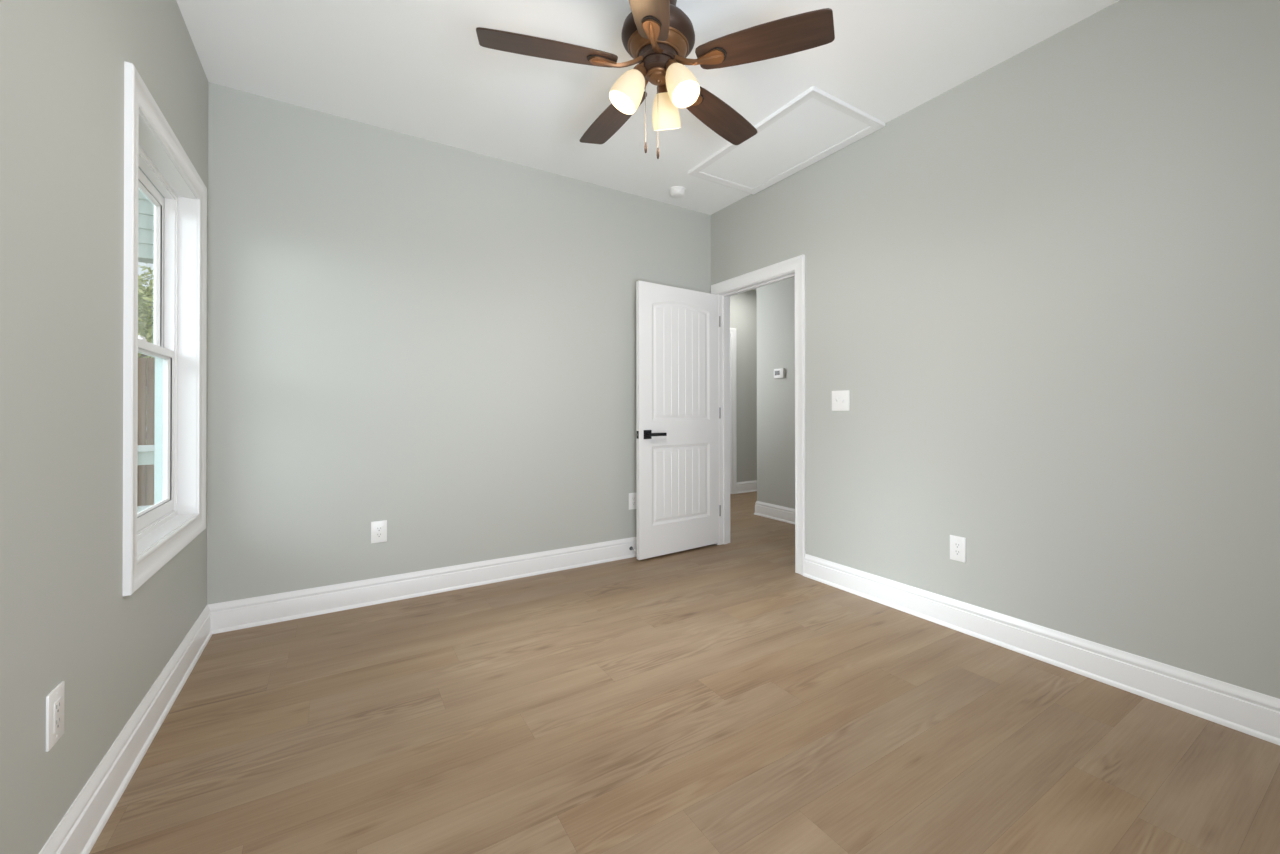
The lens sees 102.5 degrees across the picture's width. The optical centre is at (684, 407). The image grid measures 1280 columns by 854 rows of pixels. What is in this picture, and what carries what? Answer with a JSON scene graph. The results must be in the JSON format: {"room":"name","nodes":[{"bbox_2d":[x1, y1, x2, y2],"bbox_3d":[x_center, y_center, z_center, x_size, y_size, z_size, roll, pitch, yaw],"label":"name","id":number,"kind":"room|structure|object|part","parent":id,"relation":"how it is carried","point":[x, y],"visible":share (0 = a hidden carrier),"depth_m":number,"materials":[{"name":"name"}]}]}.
{"room":"empty bedroom","nodes":[
{"label":"empty bedroom","id":0,"kind":"room"},
{"bbox_2d":[0,0,207,853],"bbox_3d":[-1.210,-0.260,0.712,0.134,2.740,4.562,0,0,-34],"label":"wall","id":1,"kind":"structure","parent":0,"point":[65,616],"depth_m":1.23,"materials":[{"name":"paint"}]},
{"bbox_2d":[46,681,63,751],"bbox_3d":[-1.437,0.703,1.172,0.007,0.124,0.080,0,0,-34],"label":"wall outlet","id":2,"kind":"object","parent":1,"relation":"attached to","point":[54,699],"visible":1,"depth_m":1.16,"materials":[{"name":"white plastic"}]},
{"bbox_2d":[54,697,60,732],"bbox_3d":[-1.435,0.703,1.173,0.001,0.067,0.034,0,0,-34],"label":"receptacle","id":3,"kind":"object","parent":2,"relation":"attached to","point":[57,700],"depth_m":1.17,"materials":[{"name":"white plastic"}]},
{"bbox_2d":[39,605,211,853],"bbox_3d":[-1.143,1.038,0.750,0.024,0.144,4.332,0,0,-34],"label":"baseboard","id":4,"kind":"structure","parent":1,"relation":"attached to","point":[79,829],"depth_m":1.52,"materials":[{"name":"paint"}]},
{"bbox_2d":[122,61,206,595],"bbox_3d":[-2.034,-0.238,1.951,0.154,1.616,1.052,0,0,-34],"label":"window","id":5,"kind":"structure","parent":1,"relation":"in","point":[156,162],"depth_m":2.24,"materials":[{"name":"paint"}]},
{"bbox_3d":[-2.082,-0.574,1.920,0.025,0.708,0.816,0,0,-34],"label":"sash","id":6,"kind":"part","parent":5,"relation":"part of","materials":[{"name":"plastic"}]},
{"bbox_3d":[-2.082,-0.238,1.919,0.031,1.436,0.872,0,0,-34],"label":"frame","id":7,"kind":"part","parent":5,"relation":"part of","materials":[{"name":"paint"}]},
{"bbox_3d":[-2.056,0.099,1.935,0.029,0.706,0.816,0,0,-34],"label":"sash","id":8,"kind":"part","parent":5,"relation":"part of","materials":[{"name":"plastic"}]},
{"bbox_3d":[-2.054,-0.238,1.938,0.038,1.436,0.872,0,0,-34],"label":"frame","id":9,"kind":"part","parent":5,"relation":"part of","materials":[{"name":"plastic"}]},
{"bbox_2d":[207,82,710,604],"bbox_3d":[-1.103,-0.248,3.466,3.125,2.740,0.115,0,0,-34],"label":"wall","id":10,"kind":"structure","parent":0,"point":[435,341],"depth_m":3.04,"materials":[{"name":"paint"}]},
{"bbox_2d":[371,520,386,543],"bbox_3d":[-1.755,0.714,2.947,0.080,0.124,0.007,0,0,-34],"label":"wall outlet","id":11,"kind":"object","parent":10,"relation":"attached to","point":[378,528],"visible":1,"depth_m":2.94,"materials":[{"name":"white plastic"}]},
{"bbox_2d":[376,526,382,537],"bbox_3d":[-1.754,0.714,2.946,0.034,0.067,0.001,0,0,-34],"label":"receptacle","id":12,"kind":"object","parent":11,"relation":"attached to","point":[379,529],"depth_m":2.95,"materials":[{"name":"white plastic"}]},
{"bbox_2d":[208,537,636,633],"bbox_3d":[-1.062,1.050,3.403,3.125,0.144,0.024,0,0,-34],"label":"baseboard","id":13,"kind":"structure","parent":10,"relation":"attached to","point":[227,616],"depth_m":3.00,"materials":[{"name":"paint"}]},
{"bbox_2d":[629,493,635,509],"bbox_3d":[-0.384,0.705,3.873,0.080,0.124,0.007,0,0,-34],"label":"wall outlet","id":14,"kind":"object","parent":10,"relation":"attached to","point":[632,496],"visible":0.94,"depth_m":3.87,"materials":[{"name":"white plastic"}]},
{"bbox_2d":[632,496,635,505],"bbox_3d":[-0.382,0.705,3.871,0.034,0.067,0.001,0,0,-34],"label":"receptacle","id":15,"kind":"object","parent":14,"relation":"attached to","point":[633,497],"depth_m":3.87,"materials":[{"name":"white plastic"}]},
{"bbox_2d":[176,0,1119,214],"bbox_3d":[0.107,-1.678,1.609,3.317,0.100,4.562,0,0,-34],"label":"ceiling","id":16,"kind":"structure","parent":0,"point":[416,68],"depth_m":2.43,"materials":[{"name":"paint"}]},
{"bbox_2d":[476,0,834,158],"bbox_3d":[-0.103,-1.299,1.958,1.287,0.655,1.226,0,0,2],"label":"ceiling fan","id":17,"kind":"object","parent":16,"relation":"hanging from","point":[659,37],"visible":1,"depth_m":1.92,"materials":[{"name":"brown wood"}]},
{"bbox_3d":[-0.498,-1.323,1.894,0.496,0.006,0.148,0,11,-16],"label":"blade","id":18,"kind":"part","parent":17,"relation":"part of","materials":[{"name":"brown wood"}]},
{"bbox_3d":[-0.329,-1.321,2.348,0.148,0.006,0.496,-13,7,-33],"label":"blade","id":19,"kind":"part","parent":17,"relation":"part of","materials":[{"name":"brown wood"}]},
{"bbox_3d":[-0.221,-1.218,1.967,0.136,0.156,0.118,0,0,-34],"label":"lamp shade","id":20,"kind":"part","parent":17,"relation":"part of","materials":[{"name":"white glass"}]},
{"bbox_3d":[-0.176,-1.300,1.982,0.069,0.075,0.060,0,0,-34],"label":"lamp arm","id":21,"kind":"part","parent":17,"relation":"part of","materials":[{"name":"brown metal"}]},
{"bbox_3d":[-0.151,-1.174,2.002,0.003,0.276,0.003,0,0,-34],"label":"pull chain","id":22,"kind":"part","parent":17,"relation":"part of","materials":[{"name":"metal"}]},
{"bbox_3d":[-0.119,-1.325,1.593,0.148,0.006,0.496,11,0,2],"label":"blade","id":23,"kind":"part","parent":17,"relation":"part of","materials":[{"name":"brown wood"}]},
{"bbox_3d":[-0.085,-1.300,2.083,0.065,0.075,0.064,0,0,-34],"label":"lamp arm","id":24,"kind":"part","parent":17,"relation":"part of","materials":[{"name":"brown metal"}]},
{"bbox_3d":[-0.075,-1.217,2.129,0.129,0.156,0.128,0,0,-34],"label":"lamp shade","id":25,"kind":"part","parent":17,"relation":"part of","materials":[{"name":"white glass"}]},
{"bbox_3d":[-0.042,-1.300,1.954,0.060,0.075,0.069,0,0,-34],"label":"lamp arm","id":26,"kind":"part","parent":17,"relation":"part of","materials":[{"name":"brown metal"}]},
{"bbox_3d":[-0.017,-1.233,1.931,0.056,0.095,0.070,0,0,-34],"label":"bulb","id":27,"kind":"part","parent":17,"relation":"part of","materials":[{"name":"white glass"}]},
{"bbox_3d":[-0.006,-1.218,1.922,0.118,0.156,0.136,0,0,-34],"label":"lamp shade","id":28,"kind":"part","parent":17,"relation":"part of","materials":[{"name":"white glass"}]},
{"bbox_3d":[0.155,-1.322,2.327,0.148,0.006,0.496,-14,-9,38],"label":"blade","id":29,"kind":"part","parent":17,"relation":"part of","materials":[{"name":"brown wood"}]},
{"bbox_3d":[0.285,-1.324,1.861,0.496,0.006,0.148,0,-11,20],"label":"blade","id":30,"kind":"part","parent":17,"relation":"part of","materials":[{"name":"brown wood"}]},
{"bbox_2d":[669,186,685,197],"bbox_3d":[-0.051,-1.594,3.805,0.124,0.048,0.124,0,0,-34],"label":"smoke detector","id":31,"kind":"object","parent":16,"relation":"attached to","point":[676,191],"visible":1,"depth_m":3.77,"materials":[{"name":"white plastic"}]},
{"bbox_2d":[688,86,884,194],"bbox_3d":[0.586,-1.612,3.220,0.600,0.019,1.120,0,0,-34],"label":"attic hatch","id":32,"kind":"object","parent":16,"relation":"attached to","point":[815,125],"visible":0.9,"depth_m":3.12,"materials":[{"name":"paint"}]},
{"bbox_2d":[89,491,1279,853],"bbox_3d":[0.921,1.150,3.648,6.788,0.060,7.290,0,0,-34],"label":"floor","id":33,"kind":"structure","parent":0,"point":[728,698],"depth_m":1.70,"materials":[{"name":"brown wood"}]},
{"bbox_2d":[730,290,756,481],"bbox_3d":[0.672,-0.235,6.859,3.612,2.740,0.115,0,0,-34],"label":"wall","id":34,"kind":"structure","parent":0,"point":[743,306],"depth_m":6.90,"materials":[{"name":"paint"}]},
{"bbox_2d":[730,328,736,493],"bbox_3d":[0.229,0.044,6.546,1.027,2.181,0.135,0,0,-34],"label":"trim","id":35,"kind":"structure","parent":34,"relation":"attached to","point":[733,398],"depth_m":6.75,"materials":[{"name":"paint"}]},
{"bbox_2d":[737,480,756,493],"bbox_3d":[1.452,1.064,7.294,1.829,0.144,0.024,0,0,-34],"label":"baseboard","id":36,"kind":"structure","parent":34,"relation":"attached to","point":[747,486],"depth_m":6.88,"materials":[{"name":"paint"}]},
{"bbox_2d":[757,277,794,508],"bbox_3d":[2.204,-0.253,3.398,0.115,2.740,4.965,0,0,-34],"label":"wall","id":37,"kind":"structure","parent":0,"point":[776,301],"depth_m":5.19,"materials":[{"name":"paint"}]},
{"bbox_2d":[754,501,794,523],"bbox_3d":[3.190,1.047,4.071,2.554,0.144,4.989,0,0,-34],"label":"baseboard","id":38,"kind":"structure","parent":37,"relation":"attached to","point":[785,514],"depth_m":5.17,"materials":[{"name":"paint"}]},
{"bbox_2d":[774,368,784,377],"bbox_3d":[0.949,-0.343,5.128,0.029,0.094,0.136,0,0,-34],"label":"thermostat","id":39,"kind":"object","parent":37,"relation":"attached to","point":[778,373],"visible":1,"depth_m":5.11,"materials":[{"name":"white plastic"}]},
{"bbox_2d":[711,0,1279,698],"bbox_3d":[0.952,-0.252,3.318,0.115,2.740,6.462,0,0,-34],"label":"wall","id":40,"kind":"structure","parent":0,"point":[1044,293],"depth_m":2.18,"materials":[{"name":"paint"}]},
{"bbox_2d":[636,281,720,559],"bbox_3d":[-0.015,0.091,3.955,0.798,2.032,0.096,0,0,-38],"label":"door","id":41,"kind":"structure","parent":40,"relation":"in","point":[678,411],"depth_m":3.94,"materials":[{"name":"paint"}]},
{"bbox_3d":[-0.270,0.197,3.765,0.066,0.066,0.009,0,0,-38],"label":"handle","id":42,"kind":"part","parent":41,"relation":"part of","materials":[{"name":"black metal"}]},
{"bbox_3d":[-0.204,0.197,3.779,0.147,0.024,0.052,0,0,-38],"label":"lever","id":43,"kind":"part","parent":41,"relation":"part of","materials":[{"name":"black metal"}]},
{"bbox_2d":[719,271,794,544],"bbox_3d":[0.570,0.086,3.883,0.115,2.072,0.884,0,0,-34],"label":"trim","id":44,"kind":"structure","parent":40,"relation":"attached to","point":[724,298],"depth_m":4.22,"materials":[{"name":"paint"}]},
{"bbox_2d":[711,254,805,574],"bbox_3d":[0.514,0.050,3.845,0.020,2.143,1.026,0,0,-34],"label":"trim","id":45,"kind":"structure","parent":40,"relation":"attached to","point":[797,264],"depth_m":3.47,"materials":[{"name":"paint"}]},
{"bbox_2d":[832,390,849,410],"bbox_3d":[0.965,-0.043,3.179,0.019,0.126,0.134,0,0,-34],"label":"light switch","id":46,"kind":"object","parent":40,"relation":"attached to","point":[840,399],"visible":1,"depth_m":3.17,"materials":[{"name":"white plastic"}]},
{"bbox_2d":[950,535,965,562],"bbox_3d":[1.375,0.710,2.579,0.007,0.124,0.080,0,0,-34],"label":"wall outlet","id":47,"kind":"object","parent":40,"relation":"attached to","point":[957,544],"visible":1,"depth_m":2.58,"materials":[{"name":"white plastic"}]},
{"bbox_2d":[954,541,960,555],"bbox_3d":[1.374,0.710,2.578,0.001,0.067,0.034,0,0,-34],"label":"receptacle","id":48,"kind":"object","parent":47,"relation":"attached to","point":[957,544],"depth_m":2.58,"materials":[{"name":"white plastic"}]},
{"bbox_2d":[803,554,1279,745],"bbox_3d":[1.720,1.040,2.053,0.024,0.144,3.287,0,0,-34],"label":"baseboard","id":49,"kind":"structure","parent":40,"relation":"attached to","point":[1247,711],"depth_m":2.14,"materials":[{"name":"paint"}]},
{"label":"outside","id":50,"kind":"structure","parent":0,"visible":0},
{"bbox_2d":[138,187,153,263],"bbox_3d":[-4.733,-1.618,3.485,2.450,0.990,0.182,0,0,-34],"label":"house siding","id":51,"kind":"object","parent":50,"point":[145,206],"visible":0.02,"depth_m":3.85,"materials":[{"name":"green paint"}]},
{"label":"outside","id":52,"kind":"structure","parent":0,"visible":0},
{"bbox_3d":[-18.063,1.552,4.689,23.308,0.100,56.000,0,0,-34],"label":"ground","id":53,"kind":"structure","parent":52,"visible":0},
{"bbox_2d":[137,358,154,505],"bbox_3d":[-7.688,0.383,7.136,7.242,2.170,0.070,0,0,-34],"label":"privacy fence","id":54,"kind":"object","parent":53,"relation":"on","point":[142,489],"visible":0.02,"depth_m":7.19,"materials":[{"name":"brown wood"}]},
{"bbox_2d":[138,263,153,443],"bbox_3d":[-10.494,-1.093,11.062,4.210,5.238,5.837,0,0,-34],"label":"tree","id":55,"kind":"object","parent":53,"relation":"on","point":[144,328],"visible":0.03,"depth_m":9.73,"materials":[{"name":"green plant"}]},
{"bbox_2d":[138,267,153,426],"bbox_3d":[-16.477,-1.561,16.250,4.502,6.236,6.577,0,0,-6],"label":"tree","id":56,"kind":"object","parent":53,"relation":"on","point":[146,283],"visible":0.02,"depth_m":15.50,"materials":[{"name":"green plant"}]},
{"bbox_3d":[-4.904,1.356,4.223,1.800,0.250,2.700,0,0,-34],"label":"porch deck","id":57,"kind":"object","parent":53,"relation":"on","visible":0},
{"bbox_2d":[137,445,153,512],"bbox_3d":[-4.548,0.755,3.501,1.580,0.945,0.100,0,0,-34],"label":"porch railing","id":58,"kind":"object","parent":57,"relation":"on","point":[145,454],"visible":0.02,"depth_m":3.83,"materials":[{"name":"paint"}]},
{"bbox_3d":[-4.548,0.762,3.501,1.580,0.050,0.060,0,0,-34],"label":"rail","id":59,"kind":"part","parent":58,"relation":"part of","materials":[{"name":"paint"}]},
{"bbox_3d":[-4.549,0.377,3.503,1.580,0.100,0.040,0,0,-34],"label":"rail","id":60,"kind":"part","parent":58,"relation":"part of","materials":[{"name":"white paint"}]},
{"bbox_3d":[-4.549,0.305,3.503,1.580,0.045,0.100,0,0,-34],"label":"rail","id":61,"kind":"part","parent":58,"relation":"part of","materials":[{"name":"paint"}]}
]}

